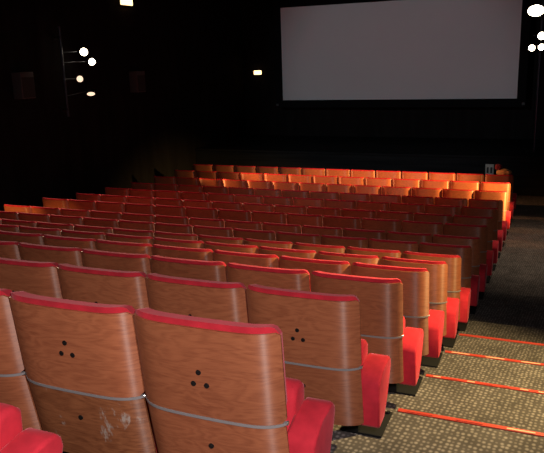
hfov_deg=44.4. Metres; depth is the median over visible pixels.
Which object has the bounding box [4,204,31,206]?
cushion
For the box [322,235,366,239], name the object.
cushion
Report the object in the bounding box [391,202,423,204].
cushion
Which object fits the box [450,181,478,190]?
seat
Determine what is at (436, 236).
cushion
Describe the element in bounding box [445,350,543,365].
strip
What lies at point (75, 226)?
cushion
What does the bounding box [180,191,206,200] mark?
seat
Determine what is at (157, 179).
seat
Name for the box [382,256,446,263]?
cushion
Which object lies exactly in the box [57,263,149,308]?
seat
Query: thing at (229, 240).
seat
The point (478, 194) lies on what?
seat
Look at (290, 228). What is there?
seat
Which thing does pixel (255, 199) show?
seat
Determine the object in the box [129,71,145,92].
loudspeaker
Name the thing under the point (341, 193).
cushion
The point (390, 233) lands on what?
cushion
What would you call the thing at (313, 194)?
seat
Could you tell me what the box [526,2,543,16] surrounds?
lamp
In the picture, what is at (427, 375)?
strip
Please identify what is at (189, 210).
cushion
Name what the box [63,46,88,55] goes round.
lamp
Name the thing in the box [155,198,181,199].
cushion
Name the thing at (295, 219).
seat
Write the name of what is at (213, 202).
cushion
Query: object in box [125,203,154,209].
cushion
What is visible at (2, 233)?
cushion
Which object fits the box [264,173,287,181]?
seat
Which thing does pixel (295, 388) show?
seat cushion
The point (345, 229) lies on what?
cushion
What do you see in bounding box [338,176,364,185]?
seat
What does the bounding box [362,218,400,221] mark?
cushion
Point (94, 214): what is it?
seat
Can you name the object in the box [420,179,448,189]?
seat
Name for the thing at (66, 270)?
cushion
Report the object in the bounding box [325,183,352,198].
seat
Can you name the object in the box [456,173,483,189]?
seat
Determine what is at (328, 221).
seat
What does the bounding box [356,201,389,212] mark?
seat
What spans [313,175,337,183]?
seat
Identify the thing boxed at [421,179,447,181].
cushion
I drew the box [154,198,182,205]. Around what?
seat
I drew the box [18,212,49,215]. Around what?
cushion
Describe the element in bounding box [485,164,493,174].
socket plate
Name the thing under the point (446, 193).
seat
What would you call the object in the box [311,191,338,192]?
cushion
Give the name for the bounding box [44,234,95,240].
cushion
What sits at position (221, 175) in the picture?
seat
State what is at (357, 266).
cushion
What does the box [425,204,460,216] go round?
seat
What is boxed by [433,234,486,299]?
seat
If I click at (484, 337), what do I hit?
strip
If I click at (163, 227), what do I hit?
seat
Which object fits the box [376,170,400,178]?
seat
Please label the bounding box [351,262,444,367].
seat
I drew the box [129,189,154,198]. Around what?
seat
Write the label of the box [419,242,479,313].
seat
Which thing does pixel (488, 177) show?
seat
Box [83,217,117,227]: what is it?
seat
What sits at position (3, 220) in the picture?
cushion
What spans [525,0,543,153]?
lamp stand
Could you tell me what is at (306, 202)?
seat
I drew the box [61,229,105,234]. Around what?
cushion
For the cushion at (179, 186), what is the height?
0.347 m
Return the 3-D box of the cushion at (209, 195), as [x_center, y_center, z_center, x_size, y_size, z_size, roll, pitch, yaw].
[-0.918,-0.435,12.022,0.545,0.347,0.133,4,15,23]
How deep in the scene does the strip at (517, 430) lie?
3.54 m
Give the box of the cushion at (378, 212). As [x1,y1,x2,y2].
[377,210,412,213]
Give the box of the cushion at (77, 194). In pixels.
[76,193,100,195]
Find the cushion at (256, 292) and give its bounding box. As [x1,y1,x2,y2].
[248,284,358,300]
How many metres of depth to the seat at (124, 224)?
8.55 m
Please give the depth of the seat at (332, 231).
8.49 m
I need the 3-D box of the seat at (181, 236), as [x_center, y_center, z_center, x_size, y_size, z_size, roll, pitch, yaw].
[-0.929,0.434,7.707,0.614,0.894,0.651,4,15,23]
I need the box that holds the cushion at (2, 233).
[0,230,43,236]
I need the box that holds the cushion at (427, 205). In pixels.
[426,204,459,206]
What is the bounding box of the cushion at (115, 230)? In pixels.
[113,228,153,232]
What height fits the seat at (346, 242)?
0.894 m
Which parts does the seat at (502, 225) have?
panel, panel, armrest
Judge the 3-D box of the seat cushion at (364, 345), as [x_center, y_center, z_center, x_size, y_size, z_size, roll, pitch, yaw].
[0.257,0.760,3.407,0.440,0.412,0.171,4,15,23]
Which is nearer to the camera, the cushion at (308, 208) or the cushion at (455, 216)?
the cushion at (455, 216)
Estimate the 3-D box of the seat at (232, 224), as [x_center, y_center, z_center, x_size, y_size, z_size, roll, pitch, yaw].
[-0.251,0.291,9.304,0.614,0.894,0.651,4,15,23]
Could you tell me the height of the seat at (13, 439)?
0.894 m
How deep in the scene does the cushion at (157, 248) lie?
5.28 m
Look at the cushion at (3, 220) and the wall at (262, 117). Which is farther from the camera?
the wall at (262, 117)
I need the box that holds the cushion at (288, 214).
[287,213,321,216]
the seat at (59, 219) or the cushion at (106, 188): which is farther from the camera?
the cushion at (106, 188)
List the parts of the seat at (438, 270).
panel, panel, foot plate, armrest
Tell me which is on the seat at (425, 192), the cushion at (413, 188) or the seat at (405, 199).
the cushion at (413, 188)
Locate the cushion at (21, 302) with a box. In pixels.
[10,291,134,313]
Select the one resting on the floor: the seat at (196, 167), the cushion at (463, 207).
the seat at (196, 167)
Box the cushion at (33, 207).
[32,206,60,208]
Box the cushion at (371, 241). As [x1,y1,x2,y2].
[369,238,417,243]
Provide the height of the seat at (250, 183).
0.894 m
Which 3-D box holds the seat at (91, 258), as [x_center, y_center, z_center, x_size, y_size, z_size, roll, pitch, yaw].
[-0.923,0.536,4.832,0.614,0.894,0.651,4,15,23]
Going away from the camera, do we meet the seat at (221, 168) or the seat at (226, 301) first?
the seat at (226, 301)
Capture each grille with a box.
[21,77,35,97]
[137,75,145,91]
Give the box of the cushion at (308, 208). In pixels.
[307,206,339,209]
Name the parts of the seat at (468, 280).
panel, panel, foot plate, armrest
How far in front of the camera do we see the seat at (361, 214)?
10.07 m
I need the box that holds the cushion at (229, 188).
[228,187,254,190]
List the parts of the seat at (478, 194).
panel, panel, armrest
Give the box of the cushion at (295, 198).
[294,197,322,199]
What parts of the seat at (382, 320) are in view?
panel, panel, leg, foot plate, armrest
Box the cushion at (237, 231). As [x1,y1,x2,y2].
[234,228,275,234]
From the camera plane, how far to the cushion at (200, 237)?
7.14 m
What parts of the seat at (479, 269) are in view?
panel, panel, foot plate, armrest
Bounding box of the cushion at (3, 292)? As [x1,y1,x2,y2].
[0,289,11,296]
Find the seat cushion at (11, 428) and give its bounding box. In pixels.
[0,403,22,449]
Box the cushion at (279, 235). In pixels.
[276,231,320,238]
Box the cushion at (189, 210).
[186,207,217,213]
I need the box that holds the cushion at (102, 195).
[101,194,126,196]
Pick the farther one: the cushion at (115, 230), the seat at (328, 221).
the seat at (328, 221)
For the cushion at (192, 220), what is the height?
0.347 m
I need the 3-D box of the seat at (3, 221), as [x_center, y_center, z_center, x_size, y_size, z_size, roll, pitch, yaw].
[-2.991,0.286,8.569,0.614,0.894,0.651,4,15,23]
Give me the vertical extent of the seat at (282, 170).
0.894 m
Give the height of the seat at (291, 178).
0.894 m
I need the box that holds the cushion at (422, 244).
[420,242,470,247]
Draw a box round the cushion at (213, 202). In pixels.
[212,201,241,203]
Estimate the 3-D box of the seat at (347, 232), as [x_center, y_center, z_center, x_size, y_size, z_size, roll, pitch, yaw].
[1.296,0.402,8.657,0.614,0.894,0.651,4,15,23]
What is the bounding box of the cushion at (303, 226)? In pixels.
[302,225,341,228]
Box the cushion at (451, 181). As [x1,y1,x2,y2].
[451,181,478,182]
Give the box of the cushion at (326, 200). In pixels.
[325,199,355,201]
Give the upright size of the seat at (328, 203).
0.894 m
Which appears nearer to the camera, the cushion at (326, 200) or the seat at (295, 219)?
the seat at (295, 219)
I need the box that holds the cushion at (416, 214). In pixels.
[415,213,451,215]
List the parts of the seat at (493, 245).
panel, panel, armrest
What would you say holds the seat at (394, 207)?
on the floor
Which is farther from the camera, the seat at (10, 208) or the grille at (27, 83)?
the grille at (27, 83)
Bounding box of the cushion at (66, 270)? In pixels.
[58,263,146,277]
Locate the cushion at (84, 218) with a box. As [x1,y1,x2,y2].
[83,217,117,220]
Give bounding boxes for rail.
[52,26,69,116]
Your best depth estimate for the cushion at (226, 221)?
8.94 m
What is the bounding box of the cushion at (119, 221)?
[118,220,154,223]
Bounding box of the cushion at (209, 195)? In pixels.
[207,193,234,197]
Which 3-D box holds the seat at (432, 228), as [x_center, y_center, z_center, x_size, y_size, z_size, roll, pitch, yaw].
[2.148,0.300,9.223,0.614,0.894,0.651,4,15,23]
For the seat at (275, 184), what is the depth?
13.26 m
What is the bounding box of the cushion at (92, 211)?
[91,210,121,213]
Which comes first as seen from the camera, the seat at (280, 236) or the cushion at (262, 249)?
the cushion at (262, 249)
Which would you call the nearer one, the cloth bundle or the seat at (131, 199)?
the seat at (131, 199)
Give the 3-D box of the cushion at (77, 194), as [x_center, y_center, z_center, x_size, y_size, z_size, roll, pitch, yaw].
[-3.317,-0.434,12.105,0.545,0.347,0.133,4,15,23]
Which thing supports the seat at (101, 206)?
on the floor
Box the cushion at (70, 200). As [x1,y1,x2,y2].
[69,199,95,201]
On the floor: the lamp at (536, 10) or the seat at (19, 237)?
the seat at (19, 237)
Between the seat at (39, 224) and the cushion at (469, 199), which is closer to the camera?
the seat at (39, 224)
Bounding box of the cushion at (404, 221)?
[403,220,442,223]
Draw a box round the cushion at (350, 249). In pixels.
[347,246,400,252]
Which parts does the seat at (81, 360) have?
panel, panel, armrest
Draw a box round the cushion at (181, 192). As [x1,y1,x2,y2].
[180,191,206,193]
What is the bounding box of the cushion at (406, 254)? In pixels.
[403,251,460,257]
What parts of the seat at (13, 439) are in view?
armrest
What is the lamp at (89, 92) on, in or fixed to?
attached to the rail
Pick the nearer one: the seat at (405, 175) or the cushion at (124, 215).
the cushion at (124, 215)
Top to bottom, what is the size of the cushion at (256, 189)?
0.347 m
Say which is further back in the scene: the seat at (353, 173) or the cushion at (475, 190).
the seat at (353, 173)
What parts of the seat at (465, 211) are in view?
panel, panel, armrest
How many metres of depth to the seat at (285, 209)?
10.49 m
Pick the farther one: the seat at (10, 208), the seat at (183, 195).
the seat at (183, 195)
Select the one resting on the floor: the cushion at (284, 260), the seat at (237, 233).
the seat at (237, 233)
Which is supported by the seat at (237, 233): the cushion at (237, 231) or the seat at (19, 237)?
the cushion at (237, 231)
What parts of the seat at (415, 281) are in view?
panel, panel, foot plate, armrest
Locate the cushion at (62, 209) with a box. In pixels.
[61,208,89,211]
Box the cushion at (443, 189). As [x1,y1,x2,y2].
[443,189,472,190]
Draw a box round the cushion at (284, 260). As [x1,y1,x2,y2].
[280,256,349,264]
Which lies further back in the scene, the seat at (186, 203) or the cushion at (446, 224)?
the seat at (186, 203)
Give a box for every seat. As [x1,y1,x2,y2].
[0,211,18,219]
[0,224,18,231]
[0,230,43,244]
[0,241,20,259]
[0,257,62,298]
[0,289,42,430]
[0,403,62,452]
[1,219,36,226]
[4,204,31,212]
[9,291,157,452]
[18,212,50,222]
[18,226,60,235]
[18,242,83,266]
[31,206,60,214]
[36,221,73,229]
[42,198,69,208]
[43,234,96,249]
[50,214,83,224]
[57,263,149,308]
[60,208,90,217]
[60,229,105,239]
[68,199,96,210]
[73,224,112,232]
[76,193,101,200]
[81,248,151,274]
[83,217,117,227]
[90,210,121,219]
[95,239,152,256]
[96,201,125,212]
[101,194,127,202]
[105,187,129,195]
[105,233,153,245]
[112,228,153,237]
[118,220,154,230]
[122,212,154,222]
[124,203,154,215]
[127,196,154,205]
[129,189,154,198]
[131,182,153,189]
[133,308,334,452]
[146,273,248,322]
[150,255,226,281]
[152,244,212,260]
[153,237,203,248]
[154,176,175,183]
[154,183,177,190]
[154,190,180,198]
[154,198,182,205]
[154,205,185,216]
[154,215,188,224]
[154,222,192,233]
[154,231,197,240]
[174,170,195,177]
[176,177,198,185]
[178,184,202,192]
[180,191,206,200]
[182,199,211,207]
[185,207,217,218]
[189,217,224,227]
[192,225,233,236]
[193,164,213,170]
[196,171,217,178]
[198,235,243,244]
[199,178,222,186]
[203,186,228,193]
[204,241,258,253]
[207,193,234,201]
[212,201,241,209]
[213,165,234,171]
[213,250,279,267]
[217,209,251,221]
[218,171,240,179]
[223,179,246,187]
[224,220,261,229]
[226,263,310,291]
[228,187,254,194]
[233,228,275,240]
[234,194,263,203]
[235,165,256,172]
[240,172,263,180]
[242,203,273,211]
[244,238,293,248]
[246,284,392,437]
[247,180,272,188]
[251,211,286,223]
[255,188,281,196]
[256,166,278,173]
[259,246,316,258]
[262,222,301,232]
[263,196,293,205]
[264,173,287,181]
[272,181,298,189]
[274,205,306,213]
[276,231,320,247]
[279,167,301,174]
[279,256,350,289]
[282,190,309,204]
[286,213,322,229]
[288,174,312,188]
[293,197,323,208]
[293,242,345,253]
[298,182,324,191]
[301,225,342,236]
[302,168,325,175]
[307,206,340,216]
[310,191,339,207]
[310,271,423,395]
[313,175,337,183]
[317,251,379,264]
[321,235,367,248]
[323,215,360,229]
[324,199,355,209]
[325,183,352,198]
[326,169,349,183]
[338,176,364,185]
[340,192,369,208]
[341,208,376,228]
[343,228,385,247]
[346,246,401,258]
[350,169,374,177]
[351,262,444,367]
[353,185,381,194]
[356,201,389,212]
[361,218,400,239]
[365,177,391,186]
[368,238,418,252]
[370,194,400,203]
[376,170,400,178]
[377,210,413,231]
[380,256,459,347]
[382,186,410,202]
[387,231,431,243]
[390,202,424,213]
[392,178,419,195]
[402,171,427,180]
[402,195,433,205]
[402,220,442,242]
[402,251,470,330]
[412,187,441,197]
[414,213,452,234]
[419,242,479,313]
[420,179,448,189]
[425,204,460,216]
[428,172,455,188]
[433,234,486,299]
[434,197,467,207]
[442,189,473,199]
[444,223,493,282]
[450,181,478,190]
[453,215,498,270]
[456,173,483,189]
[461,206,502,257]
[468,199,506,246]
[474,190,510,235]
[480,182,513,224]
[484,174,516,214]
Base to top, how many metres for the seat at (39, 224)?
0.894 m
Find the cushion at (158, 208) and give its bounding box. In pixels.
[155,205,185,212]
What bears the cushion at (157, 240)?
on the seat at (157, 240)
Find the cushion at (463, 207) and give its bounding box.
[462,206,498,209]
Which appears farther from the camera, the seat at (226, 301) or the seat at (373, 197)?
the seat at (373, 197)
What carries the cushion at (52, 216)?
on the seat at (59, 219)
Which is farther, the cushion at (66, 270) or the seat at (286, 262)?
the seat at (286, 262)
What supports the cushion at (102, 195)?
on the seat at (105, 198)
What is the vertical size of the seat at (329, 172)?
0.894 m
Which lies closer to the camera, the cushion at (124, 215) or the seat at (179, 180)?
the cushion at (124, 215)
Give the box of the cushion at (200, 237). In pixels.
[198,235,243,239]
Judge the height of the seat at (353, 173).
0.894 m
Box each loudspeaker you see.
[11,72,35,98]
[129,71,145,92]
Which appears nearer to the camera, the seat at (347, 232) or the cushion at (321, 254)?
the cushion at (321, 254)
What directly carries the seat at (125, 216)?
on the floor
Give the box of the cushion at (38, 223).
[37,221,73,225]
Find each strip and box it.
[398,408,543,436]
[426,374,543,393]
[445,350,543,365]
[459,333,543,345]
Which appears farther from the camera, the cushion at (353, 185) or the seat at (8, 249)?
the cushion at (353, 185)
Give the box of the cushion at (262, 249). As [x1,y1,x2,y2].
[259,246,315,252]
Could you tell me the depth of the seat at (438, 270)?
5.48 m
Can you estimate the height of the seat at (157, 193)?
0.894 m
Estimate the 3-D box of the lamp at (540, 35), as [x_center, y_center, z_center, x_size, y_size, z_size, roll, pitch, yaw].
[6.056,-4.288,14.958,0.208,0.215,0.485,4,15,23]
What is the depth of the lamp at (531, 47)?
14.89 m
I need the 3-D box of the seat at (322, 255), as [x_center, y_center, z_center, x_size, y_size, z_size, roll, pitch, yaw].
[0.791,0.597,6.031,0.614,0.894,0.651,4,15,23]
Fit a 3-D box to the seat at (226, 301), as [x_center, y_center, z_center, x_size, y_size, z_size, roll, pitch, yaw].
[-0.241,0.620,3.590,0.614,0.894,0.651,4,15,23]
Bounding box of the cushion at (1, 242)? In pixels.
[0,241,18,244]
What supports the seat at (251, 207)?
on the floor
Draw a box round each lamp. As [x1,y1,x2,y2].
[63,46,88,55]
[64,56,95,64]
[66,73,83,81]
[67,89,95,95]
[118,0,132,6]
[254,70,262,74]
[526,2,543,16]
[528,44,534,50]
[537,30,543,39]
[537,42,543,50]
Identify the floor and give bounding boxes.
[62,195,543,452]
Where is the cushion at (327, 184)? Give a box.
[326,183,350,185]
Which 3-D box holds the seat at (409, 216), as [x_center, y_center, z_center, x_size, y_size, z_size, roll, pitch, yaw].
[1.970,0.144,10.226,0.614,0.894,0.651,4,15,23]
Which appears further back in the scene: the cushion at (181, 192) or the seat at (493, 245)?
the cushion at (181, 192)
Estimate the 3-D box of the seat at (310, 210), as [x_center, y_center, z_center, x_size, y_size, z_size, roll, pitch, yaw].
[0.939,0.070,10.657,0.614,0.894,0.651,4,15,23]
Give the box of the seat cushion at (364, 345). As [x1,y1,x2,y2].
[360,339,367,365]
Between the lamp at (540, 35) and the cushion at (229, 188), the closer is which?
the cushion at (229, 188)
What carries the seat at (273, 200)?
on the floor
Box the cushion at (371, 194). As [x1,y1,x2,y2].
[371,194,399,195]
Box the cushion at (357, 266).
[353,262,427,271]
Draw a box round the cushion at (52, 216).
[50,214,82,218]
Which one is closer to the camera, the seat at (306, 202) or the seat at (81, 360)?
the seat at (81, 360)
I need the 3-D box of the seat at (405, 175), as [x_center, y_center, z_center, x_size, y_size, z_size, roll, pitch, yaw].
[3.134,-0.780,14.301,0.614,0.894,0.651,4,15,23]
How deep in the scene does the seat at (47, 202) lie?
11.21 m
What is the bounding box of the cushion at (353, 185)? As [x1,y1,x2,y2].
[353,185,380,186]
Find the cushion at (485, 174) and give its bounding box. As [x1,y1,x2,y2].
[485,174,512,175]
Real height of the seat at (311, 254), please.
0.894 m
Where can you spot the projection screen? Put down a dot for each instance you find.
(329, 53)
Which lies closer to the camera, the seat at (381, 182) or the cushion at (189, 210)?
the cushion at (189, 210)
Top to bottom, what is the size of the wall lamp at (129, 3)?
0.210 m
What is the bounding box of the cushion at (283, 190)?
[283,190,309,191]
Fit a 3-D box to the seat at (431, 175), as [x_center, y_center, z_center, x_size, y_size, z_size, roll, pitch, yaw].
[3.649,-0.743,14.086,0.614,0.894,0.651,4,15,23]
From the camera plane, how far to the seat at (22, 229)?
6.93 m
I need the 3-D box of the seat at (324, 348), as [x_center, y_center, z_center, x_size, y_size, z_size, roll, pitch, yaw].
[0.274,0.657,3.375,0.614,0.894,0.651,4,15,23]
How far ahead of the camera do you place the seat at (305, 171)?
14.79 m
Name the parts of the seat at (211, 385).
panel, panel, armrest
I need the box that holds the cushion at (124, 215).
[122,212,154,218]
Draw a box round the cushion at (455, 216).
[454,215,492,218]
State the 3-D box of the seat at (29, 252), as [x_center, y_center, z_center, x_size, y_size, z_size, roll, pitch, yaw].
[-1.438,0.499,5.048,0.614,0.894,0.651,4,15,23]
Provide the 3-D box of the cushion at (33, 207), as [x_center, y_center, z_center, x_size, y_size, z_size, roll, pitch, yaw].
[-3.476,-0.140,10.321,0.545,0.347,0.133,4,15,23]
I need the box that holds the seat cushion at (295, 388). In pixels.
[286,377,303,432]
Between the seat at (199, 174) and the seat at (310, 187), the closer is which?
the seat at (310, 187)
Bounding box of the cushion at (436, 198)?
[435,197,466,199]
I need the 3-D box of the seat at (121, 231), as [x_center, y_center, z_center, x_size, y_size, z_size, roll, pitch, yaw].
[-1.445,0.397,7.922,0.614,0.894,0.651,4,15,23]
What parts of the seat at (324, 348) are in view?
panel, panel, leg, foot plate, armrest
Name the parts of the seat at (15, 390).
panel, panel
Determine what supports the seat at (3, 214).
on the floor
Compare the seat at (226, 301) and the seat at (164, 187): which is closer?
the seat at (226, 301)
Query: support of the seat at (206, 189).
on the floor
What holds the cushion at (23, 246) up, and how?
on the seat at (29, 252)
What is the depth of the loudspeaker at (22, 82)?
12.27 m
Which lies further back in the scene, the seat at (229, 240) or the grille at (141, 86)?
the grille at (141, 86)
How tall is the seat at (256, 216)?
0.894 m
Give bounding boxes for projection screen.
[273,0,531,107]
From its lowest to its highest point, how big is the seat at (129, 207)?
0.894 m
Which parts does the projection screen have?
masking panel, masking panel, masking panel, masking panel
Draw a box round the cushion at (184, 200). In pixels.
[183,199,211,202]
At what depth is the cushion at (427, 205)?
10.44 m
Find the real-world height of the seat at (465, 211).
0.894 m
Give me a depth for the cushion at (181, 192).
12.14 m
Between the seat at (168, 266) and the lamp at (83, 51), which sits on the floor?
the seat at (168, 266)
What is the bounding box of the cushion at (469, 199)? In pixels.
[469,199,501,200]
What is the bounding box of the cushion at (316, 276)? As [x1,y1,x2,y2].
[311,271,401,282]
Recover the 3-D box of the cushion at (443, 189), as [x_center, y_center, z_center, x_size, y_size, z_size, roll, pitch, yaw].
[3.362,-0.513,12.061,0.545,0.347,0.133,4,15,23]
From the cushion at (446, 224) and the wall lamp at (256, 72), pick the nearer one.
the cushion at (446, 224)
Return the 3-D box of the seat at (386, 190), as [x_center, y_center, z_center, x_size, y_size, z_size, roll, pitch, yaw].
[2.464,-0.379,12.769,0.614,0.894,0.651,4,15,23]
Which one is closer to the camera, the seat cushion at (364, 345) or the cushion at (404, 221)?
the seat cushion at (364, 345)
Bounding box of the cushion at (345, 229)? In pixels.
[344,228,384,231]
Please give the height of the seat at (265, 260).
0.894 m
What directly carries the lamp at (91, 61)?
attached to the rail
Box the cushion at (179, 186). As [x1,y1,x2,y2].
[178,184,202,187]
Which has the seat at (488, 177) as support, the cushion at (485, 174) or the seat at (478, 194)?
the cushion at (485, 174)
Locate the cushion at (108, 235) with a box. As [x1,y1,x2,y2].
[106,233,153,238]
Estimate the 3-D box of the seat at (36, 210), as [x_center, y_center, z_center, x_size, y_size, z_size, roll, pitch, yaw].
[-3.344,0.069,10.598,0.614,0.894,0.651,4,15,23]
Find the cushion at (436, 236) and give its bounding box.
[433,234,479,238]
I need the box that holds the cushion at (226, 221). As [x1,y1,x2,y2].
[225,220,261,223]
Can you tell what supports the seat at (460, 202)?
on the floor
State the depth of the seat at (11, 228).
7.11 m
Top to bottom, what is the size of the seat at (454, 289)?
0.894 m
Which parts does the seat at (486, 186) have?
panel, armrest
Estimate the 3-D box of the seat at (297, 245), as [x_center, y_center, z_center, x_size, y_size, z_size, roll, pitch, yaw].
[0.617,0.545,7.060,0.614,0.894,0.651,4,15,23]
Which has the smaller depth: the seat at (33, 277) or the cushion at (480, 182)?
the seat at (33, 277)
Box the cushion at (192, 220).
[189,217,224,223]
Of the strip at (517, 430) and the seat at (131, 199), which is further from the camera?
the seat at (131, 199)
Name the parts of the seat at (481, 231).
panel, panel, armrest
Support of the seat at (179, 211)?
on the floor
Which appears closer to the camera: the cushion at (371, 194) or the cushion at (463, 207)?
the cushion at (463, 207)
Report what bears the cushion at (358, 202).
on the seat at (361, 205)
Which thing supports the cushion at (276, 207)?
on the seat at (285, 209)
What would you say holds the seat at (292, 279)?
on the floor
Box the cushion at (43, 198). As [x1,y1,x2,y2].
[43,198,68,199]
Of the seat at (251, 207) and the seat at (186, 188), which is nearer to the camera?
the seat at (251, 207)
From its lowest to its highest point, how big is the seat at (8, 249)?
0.894 m
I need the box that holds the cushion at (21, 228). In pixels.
[19,226,60,230]
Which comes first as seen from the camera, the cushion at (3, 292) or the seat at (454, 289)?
the cushion at (3, 292)
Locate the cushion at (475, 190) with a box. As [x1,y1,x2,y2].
[475,190,505,191]
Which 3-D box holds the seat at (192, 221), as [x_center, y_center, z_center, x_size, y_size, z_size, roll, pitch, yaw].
[-0.766,0.254,9.520,0.614,0.894,0.651,4,15,23]
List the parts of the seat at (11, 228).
panel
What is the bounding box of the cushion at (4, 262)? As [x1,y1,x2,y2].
[0,257,58,266]
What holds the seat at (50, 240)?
on the floor
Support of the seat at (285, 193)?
on the floor
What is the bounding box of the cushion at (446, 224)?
[445,223,486,226]
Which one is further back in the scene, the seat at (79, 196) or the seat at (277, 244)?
the seat at (79, 196)
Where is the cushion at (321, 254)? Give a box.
[318,251,378,257]
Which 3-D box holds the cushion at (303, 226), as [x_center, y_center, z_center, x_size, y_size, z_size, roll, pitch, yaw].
[0.647,0.157,8.596,0.545,0.347,0.133,4,15,23]
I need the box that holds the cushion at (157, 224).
[155,222,192,226]
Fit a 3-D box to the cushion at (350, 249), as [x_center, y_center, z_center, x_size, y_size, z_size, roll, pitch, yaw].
[1.000,0.374,6.567,0.545,0.347,0.132,4,15,23]
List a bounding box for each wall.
[0,0,245,210]
[240,0,543,138]
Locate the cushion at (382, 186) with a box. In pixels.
[382,186,410,187]
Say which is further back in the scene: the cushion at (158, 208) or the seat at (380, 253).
the cushion at (158, 208)
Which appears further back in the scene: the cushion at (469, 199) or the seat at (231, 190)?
the seat at (231, 190)
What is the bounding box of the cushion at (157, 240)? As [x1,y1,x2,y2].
[154,237,203,243]
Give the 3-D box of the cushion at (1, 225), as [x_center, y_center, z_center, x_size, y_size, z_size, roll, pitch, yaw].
[-2.950,0.129,7.264,0.545,0.347,0.133,4,15,23]
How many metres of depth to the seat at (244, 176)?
14.45 m
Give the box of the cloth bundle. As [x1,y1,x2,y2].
[495,164,511,174]
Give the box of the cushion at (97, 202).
[96,201,124,203]
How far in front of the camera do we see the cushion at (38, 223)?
7.99 m
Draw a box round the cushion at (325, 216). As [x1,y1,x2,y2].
[324,215,359,218]
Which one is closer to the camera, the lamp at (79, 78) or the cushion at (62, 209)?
the cushion at (62, 209)
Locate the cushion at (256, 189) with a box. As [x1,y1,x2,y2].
[255,188,281,190]
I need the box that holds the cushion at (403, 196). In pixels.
[402,195,432,197]
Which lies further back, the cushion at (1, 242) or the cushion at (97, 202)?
the cushion at (97, 202)
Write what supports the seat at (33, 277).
on the floor
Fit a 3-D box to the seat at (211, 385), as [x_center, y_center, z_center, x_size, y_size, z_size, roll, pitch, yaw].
[-0.085,0.667,2.541,0.614,0.894,0.651,4,15,23]
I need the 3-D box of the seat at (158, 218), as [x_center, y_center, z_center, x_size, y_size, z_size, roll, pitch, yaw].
[-1.282,0.217,9.735,0.614,0.894,0.651,4,15,23]
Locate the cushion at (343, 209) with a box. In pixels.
[342,208,374,211]
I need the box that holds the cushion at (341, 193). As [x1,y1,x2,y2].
[340,192,368,194]
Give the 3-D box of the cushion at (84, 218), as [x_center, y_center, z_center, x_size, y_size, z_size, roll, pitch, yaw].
[-2.269,0.048,8.877,0.545,0.347,0.133,4,15,23]
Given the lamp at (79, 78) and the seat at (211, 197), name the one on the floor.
the seat at (211, 197)
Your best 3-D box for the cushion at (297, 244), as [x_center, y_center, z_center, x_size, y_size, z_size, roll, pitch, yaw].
[0.484,0.337,6.783,0.545,0.347,0.132,4,15,23]
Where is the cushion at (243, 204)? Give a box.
[242,203,273,206]
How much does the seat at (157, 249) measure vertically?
0.894 m
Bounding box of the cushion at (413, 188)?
[412,187,440,189]
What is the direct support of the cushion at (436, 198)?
on the seat at (460, 202)
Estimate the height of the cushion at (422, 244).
0.347 m
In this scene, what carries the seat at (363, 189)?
on the floor
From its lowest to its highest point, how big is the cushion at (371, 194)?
0.347 m
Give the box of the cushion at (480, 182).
[480,182,509,183]
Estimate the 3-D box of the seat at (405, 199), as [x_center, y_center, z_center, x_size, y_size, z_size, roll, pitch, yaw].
[2.644,-0.156,11.783,0.614,0.894,0.651,4,15,23]
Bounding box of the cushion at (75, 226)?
[74,224,112,228]
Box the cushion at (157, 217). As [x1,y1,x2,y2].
[155,215,188,219]
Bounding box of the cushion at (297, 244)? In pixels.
[294,242,344,247]
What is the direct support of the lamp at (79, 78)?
attached to the rail
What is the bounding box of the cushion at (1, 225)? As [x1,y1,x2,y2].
[0,224,18,226]
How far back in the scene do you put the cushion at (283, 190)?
12.28 m
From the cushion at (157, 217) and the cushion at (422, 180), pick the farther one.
the cushion at (422, 180)
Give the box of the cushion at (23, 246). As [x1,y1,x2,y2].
[19,242,81,251]
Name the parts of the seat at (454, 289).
panel, panel, foot plate, armrest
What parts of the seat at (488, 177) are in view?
panel, armrest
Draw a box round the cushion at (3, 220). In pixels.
[2,219,36,222]
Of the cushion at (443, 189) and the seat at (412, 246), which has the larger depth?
the cushion at (443, 189)
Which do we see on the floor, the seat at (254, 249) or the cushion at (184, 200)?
the seat at (254, 249)
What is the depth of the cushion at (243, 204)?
10.72 m
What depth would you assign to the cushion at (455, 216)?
9.44 m
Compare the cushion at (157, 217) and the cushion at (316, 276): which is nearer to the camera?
the cushion at (316, 276)
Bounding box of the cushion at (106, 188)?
[105,187,128,189]
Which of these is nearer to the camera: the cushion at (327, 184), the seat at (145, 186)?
the cushion at (327, 184)
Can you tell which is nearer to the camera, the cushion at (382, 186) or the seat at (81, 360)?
the seat at (81, 360)
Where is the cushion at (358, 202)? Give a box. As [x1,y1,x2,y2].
[357,201,388,203]
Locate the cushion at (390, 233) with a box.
[388,231,431,235]
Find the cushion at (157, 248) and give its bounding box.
[153,244,212,252]
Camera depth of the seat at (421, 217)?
9.64 m
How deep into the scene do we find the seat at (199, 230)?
8.12 m
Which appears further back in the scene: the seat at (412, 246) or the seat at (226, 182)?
the seat at (226, 182)
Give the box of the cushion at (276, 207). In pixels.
[274,205,306,209]
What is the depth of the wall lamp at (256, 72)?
20.86 m
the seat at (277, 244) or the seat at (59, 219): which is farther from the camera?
the seat at (59, 219)
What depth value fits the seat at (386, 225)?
9.07 m
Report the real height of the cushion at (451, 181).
0.347 m
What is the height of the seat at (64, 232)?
0.894 m
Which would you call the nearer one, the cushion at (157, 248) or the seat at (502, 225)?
the cushion at (157, 248)

